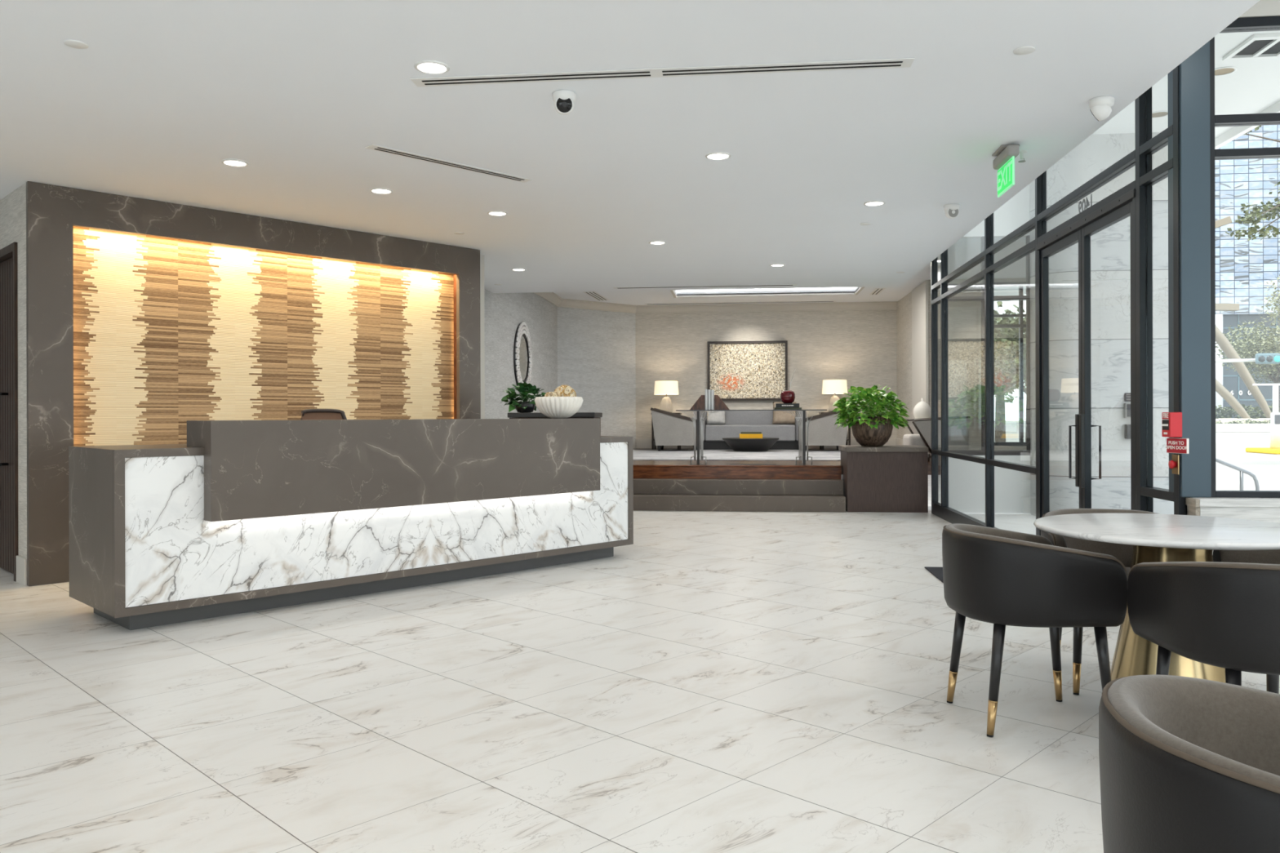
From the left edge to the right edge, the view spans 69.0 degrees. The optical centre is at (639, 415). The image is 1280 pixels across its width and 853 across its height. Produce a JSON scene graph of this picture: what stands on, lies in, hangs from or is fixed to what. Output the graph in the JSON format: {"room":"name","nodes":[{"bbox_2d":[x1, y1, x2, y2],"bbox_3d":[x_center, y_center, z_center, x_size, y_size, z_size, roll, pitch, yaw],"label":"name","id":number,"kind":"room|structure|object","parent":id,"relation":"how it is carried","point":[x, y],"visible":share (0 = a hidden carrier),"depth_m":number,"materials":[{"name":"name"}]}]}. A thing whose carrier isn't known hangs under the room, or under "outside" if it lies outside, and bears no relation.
{"room":"lobby","nodes":[
{"label":"lobby","id":0,"kind":"room"},
{"bbox_2d":[0,182,26,559],"bbox_3d":[-5.907,-0.221,8.242,4.449,2.875,0.151,0,0,44],"label":"wall","id":1,"kind":"structure","parent":0,"point":[13,206],"depth_m":6.74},
{"bbox_2d":[0,241,18,581],"bbox_3d":[-4.986,-0.025,7.276,1.282,2.479,0.141,0,0,44],"label":"door","id":2,"kind":"structure","parent":1,"relation":"in","point":[9,543],"depth_m":7.15,"materials":[{"name":"brown wood"}]},
{"bbox_2d":[16,555,26,586],"bbox_3d":[-5.962,1.122,8.183,4.448,0.190,0.017,0,0,44],"label":"baseboard","id":3,"kind":"structure","parent":1,"relation":"attached to","point":[21,562],"depth_m":6.68,"materials":[{"name":"paint"}]},
{"bbox_2d":[484,288,557,418],"bbox_3d":[-2.023,-0.594,13.208,0.150,3.600,8.045,0,0,6],"label":"wall","id":4,"kind":"structure","parent":0,"point":[503,312],"depth_m":13.76,"materials":[{"name":"paint"}]},
{"bbox_2d":[513,321,532,389],"bbox_3d":[-1.800,-0.880,14.368,0.050,1.127,1.090,0,0,6],"label":"round mirror","id":5,"kind":"object","parent":4,"relation":"attached to","point":[522,348],"visible":0.82,"depth_m":14.33,"materials":[{"name":"silver metal"}]},
{"bbox_2d":[557,306,635,448],"bbox_3d":[-0.882,-0.598,17.817,1.926,3.600,0.218,0,0,-37],"label":"wall","id":6,"kind":"structure","parent":0,"point":[597,348],"depth_m":17.85,"materials":[{"name":"paint"}]},
{"bbox_2d":[0,0,1260,293],"bbox_3d":[-2.989,-1.702,4.554,11.107,0.070,16.430,0,0,6],"label":"ceiling","id":7,"kind":"structure","parent":0,"point":[162,93],"depth_m":5.21,"materials":[{"name":"paint"}]},
{"bbox_2d":[63,40,88,48],"bbox_3d":[-2.530,-1.665,4.176,0.096,0.006,0.096,0,0,6],"label":"sprinkler cover","id":8,"kind":"object","parent":7,"relation":"attached to","point":[77,44],"visible":1,"depth_m":4.17,"materials":[{"name":"white plastic"}]},
{"bbox_2d":[413,60,449,74],"bbox_3d":[-0.998,-1.668,4.464,0.168,0.008,0.168,0,0,6],"label":"recessed light","id":9,"kind":"object","parent":7,"relation":"in","point":[432,67],"visible":1,"depth_m":4.46,"materials":[{"name":"white plastic"}]},
{"bbox_2d":[364,144,532,182],"bbox_3d":[-1.237,-1.667,6.194,1.237,0.006,0.095,0,0,-45],"label":"ceiling vent","id":10,"kind":"object","parent":7,"relation":"in","point":[374,147],"visible":1,"depth_m":6.14,"materials":[{"name":"black metal"}]},
{"bbox_2d":[552,89,576,115],"bbox_3d":[-0.393,-1.618,4.838,0.124,0.112,0.124,0,0,-4],"label":"security camera","id":11,"kind":"object","parent":7,"relation":"attached to","point":[564,100],"visible":1,"depth_m":4.80,"materials":[{"name":"white plastic"}]},
{"bbox_2d":[409,57,915,86],"bbox_3d":[0.080,-1.671,4.541,2.440,0.006,0.111,0,0,6],"label":"ceiling vent","id":12,"kind":"object","parent":7,"relation":"in","point":[900,62],"visible":1,"depth_m":4.53,"materials":[{"name":"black metal"}]},
{"bbox_2d":[613,284,796,288],"bbox_3d":[0.835,-1.673,12.079,2.370,0.006,0.080,0,0,6],"label":"ceiling vent","id":13,"kind":"object","parent":7,"relation":"in","point":[785,284],"visible":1,"depth_m":12.05,"materials":[{"name":"grey metal"}]},
{"bbox_2d":[943,203,959,218],"bbox_3d":[2.491,-1.626,7.439,0.124,0.110,0.124,0,0,-3],"label":"security camera","id":14,"kind":"object","parent":7,"relation":"attached to","point":[952,211],"visible":1,"depth_m":7.40,"materials":[{"name":"white plastic"}]},
{"bbox_2d":[991,144,1019,197],"bbox_3d":[2.310,-1.548,5.879,0.110,0.264,0.350,0,0,6],"label":"exit sign","id":15,"kind":"object","parent":7,"relation":"hanging from","point":[1004,162],"visible":1,"depth_m":5.82,"materials":[{"name":"green"}]},
{"bbox_2d":[1088,95,1114,121],"bbox_3d":[2.454,-1.624,4.949,0.124,0.114,0.124,0,0,44],"label":"security camera","id":16,"kind":"object","parent":7,"relation":"attached to","point":[1100,106],"visible":1,"depth_m":4.91,"materials":[{"name":"white plastic"}]},
{"bbox_2d":[0,510,1279,852],"bbox_3d":[-0.809,1.262,4.209,15.500,0.120,16.200,0,0,6],"label":"floor","id":17,"kind":"structure","parent":0,"point":[719,682],"depth_m":3.71,"materials":[{"name":"tile"}]},
{"bbox_2d":[300,408,346,419],"bbox_3d":[-2.322,0.576,7.176,0.572,1.260,0.547,0,0,44],"label":"chair","id":18,"kind":"object","parent":17,"relation":"on","point":[307,414],"visible":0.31,"depth_m":7.34,"materials":[{"name":"leather"}]},
{"bbox_2d":[68,418,633,630],"bbox_3d":[-1.737,0.616,6.766,0.976,1.177,4.000,0,0,44],"label":"reception desk","id":19,"kind":"object","parent":17,"relation":"on","point":[240,517],"visible":1,"depth_m":5.92,"materials":[{"name":"stone"}]},
{"bbox_2d":[186,418,599,521],"bbox_3d":[-1.523,0.317,6.555,0.375,0.580,3.054,0,0,44],"label":"countertop","id":20,"kind":"structure","parent":19,"relation":"on","point":[253,468],"depth_m":6.12,"materials":[{"name":"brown stone"}]},
{"bbox_2d":[534,396,582,418],"bbox_3d":[-0.649,-0.061,7.448,0.388,0.172,0.388,0,0,6],"label":"bowl","id":21,"kind":"object","parent":19,"relation":"on","point":[553,407],"visible":1,"depth_m":7.32,"materials":[{"name":"beige ceramic"}]},
{"bbox_2d":[553,384,576,396],"bbox_3d":[-0.606,-0.154,7.492,0.187,0.191,0.192,0,0,6],"label":"decorative balls","id":22,"kind":"object","parent":21,"relation":"in","point":[564,390],"visible":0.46,"depth_m":7.42},
{"bbox_2d":[507,412,602,435],"bbox_3d":[-0.810,0.587,8.990,0.835,1.230,0.490,0,0,6],"label":"cabinet","id":23,"kind":"object","parent":17,"relation":"on","point":[521,415],"visible":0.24,"depth_m":8.77,"materials":[{"name":"brown wood"}]},
{"bbox_2d":[501,380,545,412],"bbox_3d":[-1.105,-0.180,8.994,0.478,0.305,0.480,0,0,6],"label":"potted plant","id":24,"kind":"object","parent":23,"relation":"on","point":[525,388],"visible":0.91,"depth_m":8.92,"materials":[{"name":"green plant"}]},
{"bbox_2d":[633,464,845,512],"bbox_3d":[0.286,0.924,12.047,4.592,0.550,0.700,0,0,6],"label":"stairs","id":25,"kind":"structure","parent":17,"relation":"on","point":[656,487],"depth_m":11.83,"materials":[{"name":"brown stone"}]},
{"bbox_2d":[838,444,928,512],"bbox_3d":[3.072,0.791,11.828,0.996,0.800,0.830,0,0,6],"label":"pedestal","id":26,"kind":"object","parent":17,"relation":"on","point":[885,478],"visible":0.98,"depth_m":11.45,"materials":[{"name":"brown wood"}]},
{"bbox_2d":[832,384,910,446],"bbox_3d":[2.935,0.000,11.846,0.966,0.781,0.916,0,0,6],"label":"potted plant","id":27,"kind":"object","parent":26,"relation":"on","point":[868,429],"visible":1,"depth_m":11.66,"materials":[{"name":"green plant"}]},
{"bbox_2d":[851,416,893,446],"bbox_3d":[2.952,0.203,11.835,0.513,0.375,0.517,0,0,6],"label":"pot","id":28,"kind":"object","parent":26,"relation":"on","point":[865,436],"depth_m":11.64,"materials":[{"name":"brown metal"}]},
{"bbox_2d":[941,213,994,527],"bbox_3d":[3.408,-0.570,9.753,0.072,3.520,1.935,0,0,6],"label":"window","id":29,"kind":"structure","parent":17,"relation":"on","point":[953,516],"depth_m":8.80,"materials":[{"name":"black metal"}]},
{"bbox_2d":[986,170,1046,535],"bbox_3d":[3.227,-0.569,8.038,0.072,3.520,1.515,0,0,6],"label":"window","id":30,"kind":"structure","parent":17,"relation":"on","point":[1040,227],"depth_m":7.43,"materials":[{"name":"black metal"}]},
{"bbox_2d":[942,523,1127,737],"bbox_3d":[1.495,0.821,3.679,0.553,0.751,0.600,0,0,-2],"label":"tub chair","id":31,"kind":"object","parent":17,"relation":"on","point":[1001,578],"visible":0.96,"depth_m":3.42,"materials":[{"name":"black leather"}]},
{"bbox_2d":[1035,149,1136,535],"bbox_3d":[3.050,-0.569,6.383,0.190,3.520,1.808,0,0,6],"label":"door","id":32,"kind":"structure","parent":17,"relation":"on","point":[1120,205],"depth_m":6.35,"materials":[{"name":"brown metal"}]},
{"bbox_2d":[1040,508,1159,694],"bbox_3d":[2.129,0.820,4.192,0.600,0.751,0.553,0,0,14],"label":"tub chair","id":33,"kind":"object","parent":17,"relation":"on","point":[1122,553],"visible":0.27,"depth_m":4.36,"materials":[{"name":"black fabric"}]},
{"bbox_2d":[1033,513,1279,683],"bbox_3d":[2.088,0.814,3.651,1.000,0.760,1.000,0,0,6],"label":"cafe table","id":34,"kind":"object","parent":17,"relation":"on","point":[1153,537],"visible":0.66,"depth_m":3.55,"materials":[{"name":"white stone"}]},
{"bbox_2d":[1098,674,1279,852],"bbox_3d":[0.994,0.823,1.378,0.553,0.751,0.600,0,0,14],"label":"tub chair","id":35,"kind":"object","parent":17,"relation":"on","point":[1188,765],"visible":1,"depth_m":1.35,"materials":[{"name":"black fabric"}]},
{"bbox_2d":[1185,497,1199,515],"bbox_3d":[2.915,0.814,4.912,0.028,0.755,0.142,0,0,6],"label":"trim","id":36,"kind":"structure","parent":17,"relation":"on","point":[1193,504],"depth_m":4.88,"materials":[{"name":"beige stone"}]},
{"bbox_2d":[1126,561,1279,693],"bbox_3d":[2.013,0.820,3.013,0.600,0.751,0.553,0,0,1],"label":"tub chair","id":37,"kind":"object","parent":17,"relation":"on","point":[1226,615],"visible":0.77,"depth_m":2.87,"materials":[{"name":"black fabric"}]},
{"bbox_2d":[1213,550,1279,564],"bbox_3d":[2.742,0.818,3.734,0.553,0.751,0.600,0,0,4],"label":"tub chair","id":38,"kind":"object","parent":17,"relation":"on","point":[1265,557],"visible":0.06,"depth_m":3.97,"materials":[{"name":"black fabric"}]},
{"bbox_2d":[635,309,897,448],"bbox_3d":[2.471,-0.607,18.166,5.300,3.600,0.150,0,0,6],"label":"wall","id":39,"kind":"structure","parent":0,"point":[857,347],"depth_m":18.06,"materials":[{"name":"paint"}]},
{"bbox_2d":[533,292,897,313],"bbox_3d":[0.460,-2.086,16.635,8.592,0.146,3.518,0,0,-36],"label":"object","id":40,"kind":"structure","parent":39,"relation":"attached to","point":[551,297],"depth_m":17.96,"materials":[{"name":"paint"}]},
{"bbox_2d":[707,340,787,400],"bbox_3d":[2.086,-0.866,18.088,1.542,1.156,0.075,0,0,6],"label":"abstract painting","id":41,"kind":"object","parent":39,"relation":"attached to","point":[738,371],"visible":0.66,"depth_m":18.08,"materials":[{"name":"beige paint"}]},
{"bbox_2d":[636,438,902,448],"bbox_3d":[1.454,0.545,15.176,6.342,0.199,6.009,0,0,6],"label":"baseboard","id":42,"kind":"structure","parent":39,"relation":"attached to","point":[641,442],"depth_m":17.98,"materials":[{"name":"paint"}]},
{"bbox_2d":[675,287,856,292],"bbox_3d":[2.076,-2.366,15.190,3.350,0.280,3.050,0,0,6],"label":"ceiling","id":43,"kind":"structure","parent":0,"point":[817,288],"depth_m":16.62,"materials":[{"name":"paint"}]},
{"bbox_2d":[632,448,940,475],"bbox_3d":[2.417,0.703,14.854,8.320,0.120,6.450,0,0,6],"label":"floor","id":44,"kind":"structure","parent":0,"point":[635,462],"depth_m":12.79,"materials":[{"name":"brown wood"}]},
{"bbox_2d":[651,413,681,449],"bbox_3d":[0.504,0.299,17.705,0.540,0.700,0.540,0,0,6],"label":"end table","id":45,"kind":"object","parent":44,"relation":"on","point":[653,442],"visible":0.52,"depth_m":17.48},
{"bbox_2d":[653,380,678,412],"bbox_3d":[0.503,-0.352,17.705,0.470,0.600,0.470,0,0,6],"label":"table lamp","id":46,"kind":"object","parent":45,"relation":"on","point":[666,388],"visible":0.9,"depth_m":17.56,"materials":[{"name":"white fabric"}]},
{"bbox_2d":[632,449,840,461],"bbox_3d":[1.666,0.639,15.270,4.200,0.012,3.920,0,0,6],"label":"area rug","id":47,"kind":"object","parent":44,"relation":"on","point":[638,455],"visible":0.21,"depth_m":14.87,"materials":[{"name":"carpet"}]},
{"bbox_2d":[650,407,700,451],"bbox_3d":[0.652,0.246,16.925,0.863,0.779,0.736,0,0,6],"label":"armchair","id":48,"kind":"object","parent":47,"relation":"on","point":[670,428],"visible":0.8,"depth_m":16.57,"materials":[{"name":"grey fabric"}]},
{"bbox_2d":[722,437,779,451],"bbox_3d":[1.962,0.515,16.505,1.010,0.232,1.010,0,0,6],"label":"coffee table","id":49,"kind":"object","parent":47,"relation":"on","point":[736,444],"visible":0.94,"depth_m":16.17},
{"bbox_2d":[798,408,848,450],"bbox_3d":[3.290,0.239,16.646,0.863,0.779,0.736,0,0,6],"label":"armchair","id":50,"kind":"object","parent":47,"relation":"on","point":[822,430],"visible":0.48,"depth_m":16.29,"materials":[{"name":"grey fabric"}]},
{"bbox_2d":[693,410,807,449],"bbox_3d":[2.078,0.262,17.609,2.160,0.740,0.880,0,0,6],"label":"sofa","id":51,"kind":"object","parent":44,"relation":"on","point":[736,421],"visible":0.52,"depth_m":17.25,"materials":[{"name":"fabric"}]},
{"bbox_2d":[706,411,725,424],"bbox_3d":[1.441,-0.005,17.631,0.360,0.346,0.192,0,0,6],"label":"throw pillow","id":52,"kind":"object","parent":51,"relation":"on","point":[718,417],"visible":0.62,"depth_m":17.56,"materials":[{"name":"white fabric"}]},
{"bbox_2d":[705,424,795,440],"bbox_3d":[2.060,0.326,17.440,1.660,0.298,0.520,0,0,6],"label":"seat cushion","id":53,"kind":"object","parent":51,"relation":"on","point":[713,432],"depth_m":17.19,"materials":[{"name":"fabric"}]},
{"bbox_2d":[772,401,795,424],"bbox_3d":[2.714,-0.048,17.497,0.440,0.423,0.206,0,0,12],"label":"throw pillow","id":54,"kind":"object","parent":51,"relation":"on","point":[779,416],"visible":0.67,"depth_m":17.42,"materials":[{"name":"beige fabric"}]},
{"bbox_2d":[675,409,826,464],"bbox_3d":[1.491,0.285,12.533,1.990,0.722,0.400,0,0,6],"label":"console table","id":55,"kind":"object","parent":44,"relation":"on","point":[802,421],"visible":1,"depth_m":12.42,"materials":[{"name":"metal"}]},
{"bbox_2d":[773,407,801,409],"bbox_3d":[1.978,-0.091,12.481,0.360,0.026,0.260,0,0,6],"label":"book","id":56,"kind":"object","parent":55,"relation":"on","point":[775,408],"visible":1,"depth_m":12.35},
{"bbox_2d":[774,403,799,407],"bbox_3d":[1.971,-0.133,12.472,0.310,0.055,0.240,0,0,6],"label":"book","id":57,"kind":"object","parent":56,"relation":"on","point":[777,405],"visible":0.96,"depth_m":12.35,"materials":[{"name":"black paper"}]},
{"bbox_2d":[780,368,795,403],"bbox_3d":[1.987,-0.396,12.480,0.212,0.471,0.200,0,0,6],"label":"apple","id":58,"kind":"object","parent":57,"relation":"on","point":[787,396],"visible":0.91,"depth_m":12.41,"materials":[{"name":"plastic"}]},
{"bbox_2d":[818,412,850,449],"bbox_3d":[3.637,0.290,17.374,0.540,0.700,0.540,0,0,6],"label":"end table","id":59,"kind":"object","parent":44,"relation":"on","point":[849,428],"visible":0.25,"depth_m":17.10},
{"bbox_2d":[822,379,847,411],"bbox_3d":[3.635,-0.361,17.374,0.470,0.600,0.470,0,0,6],"label":"table lamp","id":60,"kind":"object","parent":59,"relation":"on","point":[834,387],"visible":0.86,"depth_m":17.21,"materials":[{"name":"white fabric"}]},
{"bbox_2d":[902,416,970,461],"bbox_3d":[4.202,0.324,13.252,0.821,0.628,0.660,0,0,6],"label":"armchair","id":61,"kind":"object","parent":44,"relation":"on","point":[920,429],"visible":0.53,"depth_m":12.94,"materials":[{"name":"beige fabric"}]},
{"bbox_2d":[902,434,928,451],"bbox_3d":[4.120,0.384,13.261,0.655,0.230,0.530,0,0,6],"label":"seat cushion","id":62,"kind":"object","parent":61,"relation":"on","point":[908,439],"depth_m":13.03,"materials":[{"name":"beige fabric"}]},
{"bbox_3d":[4.352,0.348,14.242,0.480,0.580,0.480,0,0,6],"label":"round side table","id":63,"kind":"object","parent":44,"relation":"on","visible":0},
{"bbox_2d":[913,398,931,418],"bbox_3d":[4.321,-0.104,14.245,0.272,0.322,0.272,0,0,6],"label":"ribbed vase","id":64,"kind":"object","parent":63,"relation":"on","point":[922,410],"visible":0.88,"depth_m":14.15,"materials":[{"name":"ceramic"}]},
{"bbox_2d":[553,236,1026,305],"bbox_3d":[2.350,-1.989,14.915,8.750,0.475,6.640,0,0,6],"label":"ceiling","id":65,"kind":"structure","parent":0,"point":[964,250],"depth_m":16.53,"materials":[{"name":"paint"}]},
{"bbox_2d":[670,287,864,297],"bbox_3d":[2.077,-2.158,15.190,3.250,0.055,2.950,0,0,6],"label":"trim","id":66,"kind":"structure","parent":65,"relation":"attached to","point":[674,295],"depth_m":16.59,"materials":[{"name":"paint"}]},
{"bbox_2d":[896,280,931,455],"bbox_3d":[4.840,-0.614,16.357,0.148,3.600,2.950,0,0,6],"label":"wall","id":67,"kind":"structure","parent":0,"point":[904,311],"depth_m":16.87,"materials":[{"name":"paint"}]},
{"bbox_2d":[911,280,928,453],"bbox_3d":[4.648,-0.758,15.452,0.041,2.790,1.190,0,0,6],"label":"trim","id":68,"kind":"structure","parent":67,"relation":"attached to","point":[920,381],"depth_m":15.32,"materials":[{"name":"paint"}]},
{"bbox_2d":[928,475,940,506],"bbox_3d":[3.473,0.980,12.233,1.670,0.420,0.060,0,0,6],"label":"platform","id":69,"kind":"object","parent":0,"point":[929,476],"depth_m":12.17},
{"bbox_2d":[937,278,1026,455],"bbox_3d":[5.751,-0.616,14.853,1.980,3.600,0.150,0,0,6],"label":"wall","id":70,"kind":"structure","parent":0,"point":[964,317],"depth_m":14.84,"materials":[{"name":"paint"}]},
{"bbox_2d":[993,281,1026,445],"bbox_3d":[6.011,-0.817,14.796,1.140,2.600,0.072,0,0,6],"label":"window","id":71,"kind":"structure","parent":70,"relation":"in","point":[1020,315],"depth_m":14.76,"materials":[{"name":"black metal"}]},
{"bbox_2d":[940,455,1030,514],"bbox_3d":[4.212,0.838,11.330,1.050,0.710,0.100,0,0,6],"label":"wall","id":72,"kind":"structure","parent":0,"point":[966,479],"depth_m":11.29,"materials":[{"name":"paint"}]},
{"bbox_2d":[930,248,948,518],"bbox_3d":[3.542,-0.570,11.014,0.072,3.520,0.600,0,0,6],"label":"window","id":73,"kind":"structure","parent":72,"relation":"in","point":[936,507],"depth_m":10.96,"materials":[{"name":"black metal"}]},
{"bbox_2d":[947,235,1030,455],"bbox_3d":[4.210,-0.844,11.311,1.050,2.655,0.072,0,0,6],"label":"window","id":74,"kind":"structure","parent":72,"relation":"in","point":[971,452],"depth_m":11.28,"materials":[{"name":"brown metal"}]},
{"bbox_2d":[961,184,1029,238],"bbox_3d":[4.202,-2.702,11.330,1.050,1.060,0.100,0,0,6],"label":"wall","id":75,"kind":"structure","parent":0,"point":[1013,214],"depth_m":11.25,"materials":[{"name":"paint"}]},
{"bbox_2d":[966,514,1035,534],"bbox_3d":[6.751,1.244,9.297,6.535,0.115,9.090,0,0,6],"label":"ground porch","id":76,"kind":"structure","parent":0,"point":[1023,523],"depth_m":10.43,"materials":[{"name":"concrete"}]},
{"bbox_2d":[1215,457,1259,490],"bbox_3d":[7.773,0.842,12.271,0.712,0.681,0.084,0,0,6],"label":"handrail","id":77,"kind":"object","parent":76,"relation":"on","point":[1242,471],"visible":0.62,"depth_m":12.22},
{"bbox_2d":[1029,132,1173,515],"bbox_3d":[5.519,-1.023,10.953,1.680,4.425,0.545,0,0,6],"label":"stone wall","id":78,"kind":"structure","parent":0,"point":[1110,247],"depth_m":10.70,"materials":[{"name":"stone"}]},
{"bbox_2d":[1134,65,1190,515],"bbox_3d":[2.929,-0.568,5.216,0.072,3.520,0.540,0,0,6],"label":"window","id":79,"kind":"structure","parent":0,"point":[1146,145],"depth_m":5.42,"materials":[{"name":"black metal"}]},
{"bbox_2d":[1161,412,1182,437],"bbox_3d":[2.832,0.049,4.961,0.068,0.132,0.098,0,0,6],"label":"fire alarm","id":80,"kind":"object","parent":79,"relation":"attached to","point":[1171,422],"visible":1,"depth_m":4.91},
{"bbox_2d":[1168,454,1179,474],"bbox_3d":[2.852,0.262,4.983,0.034,0.104,0.072,0,0,6],"label":"button","id":81,"kind":"object","parent":79,"relation":"attached to","point":[1174,464],"visible":1,"depth_m":4.97,"materials":[{"name":"red metal"}]},
{"bbox_2d":[1164,437,1189,453],"bbox_3d":[2.841,0.160,4.918,0.019,0.080,0.148,0,0,-14],"label":"sign","id":82,"kind":"object","parent":79,"relation":"attached to","point":[1181,446],"visible":1,"depth_m":4.90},
{"bbox_2d":[1091,30,1279,149],"bbox_3d":[5.065,-3.324,9.524,3.150,0.380,9.190,0,0,6],"label":"ceiling","id":83,"kind":"structure","parent":0,"point":[1254,87],"depth_m":9.38,"materials":[{"name":"paint"}]},
{"bbox_2d":[1214,66,1237,76],"bbox_3d":[5.468,-3.231,8.747,0.250,0.008,0.250,0,0,6],"label":"recessed light","id":84,"kind":"object","parent":83,"relation":"in","point":[1221,71],"visible":0.69,"depth_m":8.72,"materials":[{"name":"white ceramic"}]},
{"bbox_2d":[1222,33,1279,61],"bbox_3d":[5.784,-3.221,8.096,1.100,0.029,0.520,0,0,6],"label":"ceiling vent","id":85,"kind":"object","parent":83,"relation":"in","point":[1265,46],"visible":1,"depth_m":8.19,"materials":[{"name":"white metal"}]},
{"bbox_2d":[1167,40,1211,497],"bbox_3d":[2.949,-0.947,5.000,0.148,2.762,0.154,0,0,6],"label":"column","id":86,"kind":"structure","parent":0,"point":[1194,71],"depth_m":4.93,"materials":[{"name":"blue metal"}]},
{"bbox_2d":[1190,497,1279,555],"bbox_3d":[4.970,0.808,4.737,4.115,0.757,0.225,0,0,6],"label":"sill","id":87,"kind":"structure","parent":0,"point":[1264,509],"depth_m":4.83,"materials":[{"name":"white stone"}]},
{"bbox_2d":[1238,0,1279,17],"bbox_3d":[4.948,-2.669,4.809,4.155,1.130,0.194,0,0,6],"label":"wall","id":88,"kind":"structure","parent":0,"point":[1263,7],"depth_m":4.89,"materials":[{"name":"paint"}]},
{"bbox_2d":[1209,15,1279,497],"bbox_3d":[4.020,-0.835,4.855,2.018,2.532,0.072,0,0,6],"label":"window","id":89,"kind":"structure","parent":88,"relation":"in","point":[1263,23],"depth_m":4.92,"materials":[{"name":"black metal"}]},
{"label":"outside","id":90,"kind":"structure","parent":0,"visible":0},
{"bbox_2d":[480,254,484,418],"bbox_3d":[-3.066,-0.229,8.337,0.176,2.875,3.961,0,0,44],"label":"wall","id":91,"kind":"structure","parent":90,"point":[482,256],"depth_m":9.67,"materials":[{"name":"paint"}]},
{"bbox_2d":[26,181,480,586],"bbox_3d":[-3.049,-0.228,8.064,0.220,2.873,3.897,0,0,44],"label":"accent wall","id":92,"kind":"structure","parent":91,"relation":"attached to","point":[145,318],"depth_m":7.58,"materials":[{"name":"wood"}]},
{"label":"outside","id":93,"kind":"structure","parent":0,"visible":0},
{"bbox_2d":[928,420,1279,514],"bbox_3d":[111.538,1.438,103.853,320.000,0.100,290.000,0,0,6],"label":"street","id":94,"kind":"structure","parent":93,"point":[1230,447],"depth_m":34.23,"materials":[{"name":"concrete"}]},
{"bbox_2d":[993,301,1026,442],"bbox_3d":[12.756,-1.152,32.849,4.958,5.673,4.596,0,0,6],"label":"street tree","id":95,"kind":"object","parent":94,"relation":"on","point":[1006,340],"visible":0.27,"depth_m":32.29,"materials":[{"name":"green plant"}]},
{"bbox_2d":[994,320,1026,442],"bbox_3d":[16.167,-1.415,38.496,5.246,6.179,5.401,0,0,-42],"label":"street tree","id":96,"kind":"object","parent":94,"relation":"on","point":[1011,391],"visible":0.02,"depth_m":37.98,"materials":[{"name":"green plant"}]},
{"bbox_2d":[1215,303,1239,311],"bbox_3d":[57.260,-4.878,93.498,5.249,12.834,1.000,0,0,6],"label":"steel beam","id":97,"kind":"structure","parent":94,"relation":"on","point":[1219,307],"depth_m":92.96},
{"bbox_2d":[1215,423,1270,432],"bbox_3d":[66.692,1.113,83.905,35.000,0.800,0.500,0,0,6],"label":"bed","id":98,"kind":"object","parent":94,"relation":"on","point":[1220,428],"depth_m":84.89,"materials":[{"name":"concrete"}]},
{"bbox_2d":[1215,417,1270,423],"bbox_3d":[61.100,0.594,88.324,21.459,0.670,3.064,0,0,6],"label":"rock bed","id":99,"kind":"object","parent":94,"relation":"on","point":[1222,420],"visible":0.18,"depth_m":87.52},
{"bbox_2d":[1215,378,1250,418],"bbox_3d":[55.531,-2.574,89.659,7.007,8.041,0.800,0,0,6],"label":"steel arch","id":100,"kind":"object","parent":99,"relation":"on","point":[1220,389],"visible":0.37,"depth_m":89.23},
{"bbox_2d":[1215,324,1271,418],"bbox_3d":[57.216,-6.371,91.491,9.573,15.538,1.000,0,0,6],"label":"steel arch","id":101,"kind":"object","parent":94,"relation":"on","point":[1221,340],"visible":0.43,"depth_m":90.99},
{"bbox_2d":[1214,124,1279,418],"bbox_3d":[94.393,-46.064,123.665,70.000,95.000,30.170,0,0,6],"label":"office tower","id":102,"kind":"structure","parent":94,"relation":"on","point":[1243,267],"depth_m":111.10,"materials":[{"name":"glass"}]},
{"bbox_2d":[1215,404,1279,418],"bbox_3d":[62.252,-0.074,94.949,21.463,2.240,2.975,0,0,6],"label":"hedge","id":103,"kind":"object","parent":94,"relation":"on","point":[1224,412],"visible":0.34,"depth_m":94.75,"materials":[{"name":"green plant"}]},
{"bbox_2d":[1215,353,1279,364],"bbox_3d":[26.658,-0.583,42.217,4.587,4.417,0.690,0,0,6],"label":"traffic signal","id":104,"kind":"object","parent":94,"relation":"on","point":[1260,358],"visible":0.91,"depth_m":41.76,"materials":[{"name":"metal"}]},
{"bbox_2d":[1215,319,1279,410],"bbox_3d":[68.007,-4.538,99.470,12.233,12.135,7.912,0,0,6],"label":"street tree","id":105,"kind":"object","parent":94,"relation":"on","point":[1255,345],"visible":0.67,"depth_m":99.17,"materials":[{"name":"green plant"}]},
{"bbox_2d":[1225,125,1279,240],"bbox_3d":[20.041,-3.653,27.953,8.541,10.635,4.554,0,0,6],"label":"street tree","id":106,"kind":"object","parent":94,"relation":"on","point":[1255,211],"visible":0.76,"depth_m":26.88,"materials":[{"name":"green plant"}]},
{"bbox_2d":[1245,447,1279,454],"bbox_3d":[35.459,1.501,39.090,17.700,0.200,2.400,0,0,6],"label":"curb","id":107,"kind":"object","parent":94,"relation":"on","point":[1254,450],"visible":0.98,"depth_m":39.95,"materials":[{"name":"paint"}]},
{"bbox_2d":[1252,383,1279,448],"bbox_3d":[27.017,0.049,39.860,1.400,2.831,0.437,0,0,6],"label":"signal pole","id":108,"kind":"object","parent":107,"relation":"on","point":[1275,415],"visible":0.8,"depth_m":39.76,"materials":[{"name":"metal"}]},
{"bbox_2d":[1257,274,1279,331],"bbox_3d":[52.455,-5.117,70.833,9.065,13.381,7.999,0,0,28],"label":"street tree","id":109,"kind":"object","parent":94,"relation":"on","point":[1276,308],"visible":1,"depth_m":72.30,"materials":[{"name":"green plant"}]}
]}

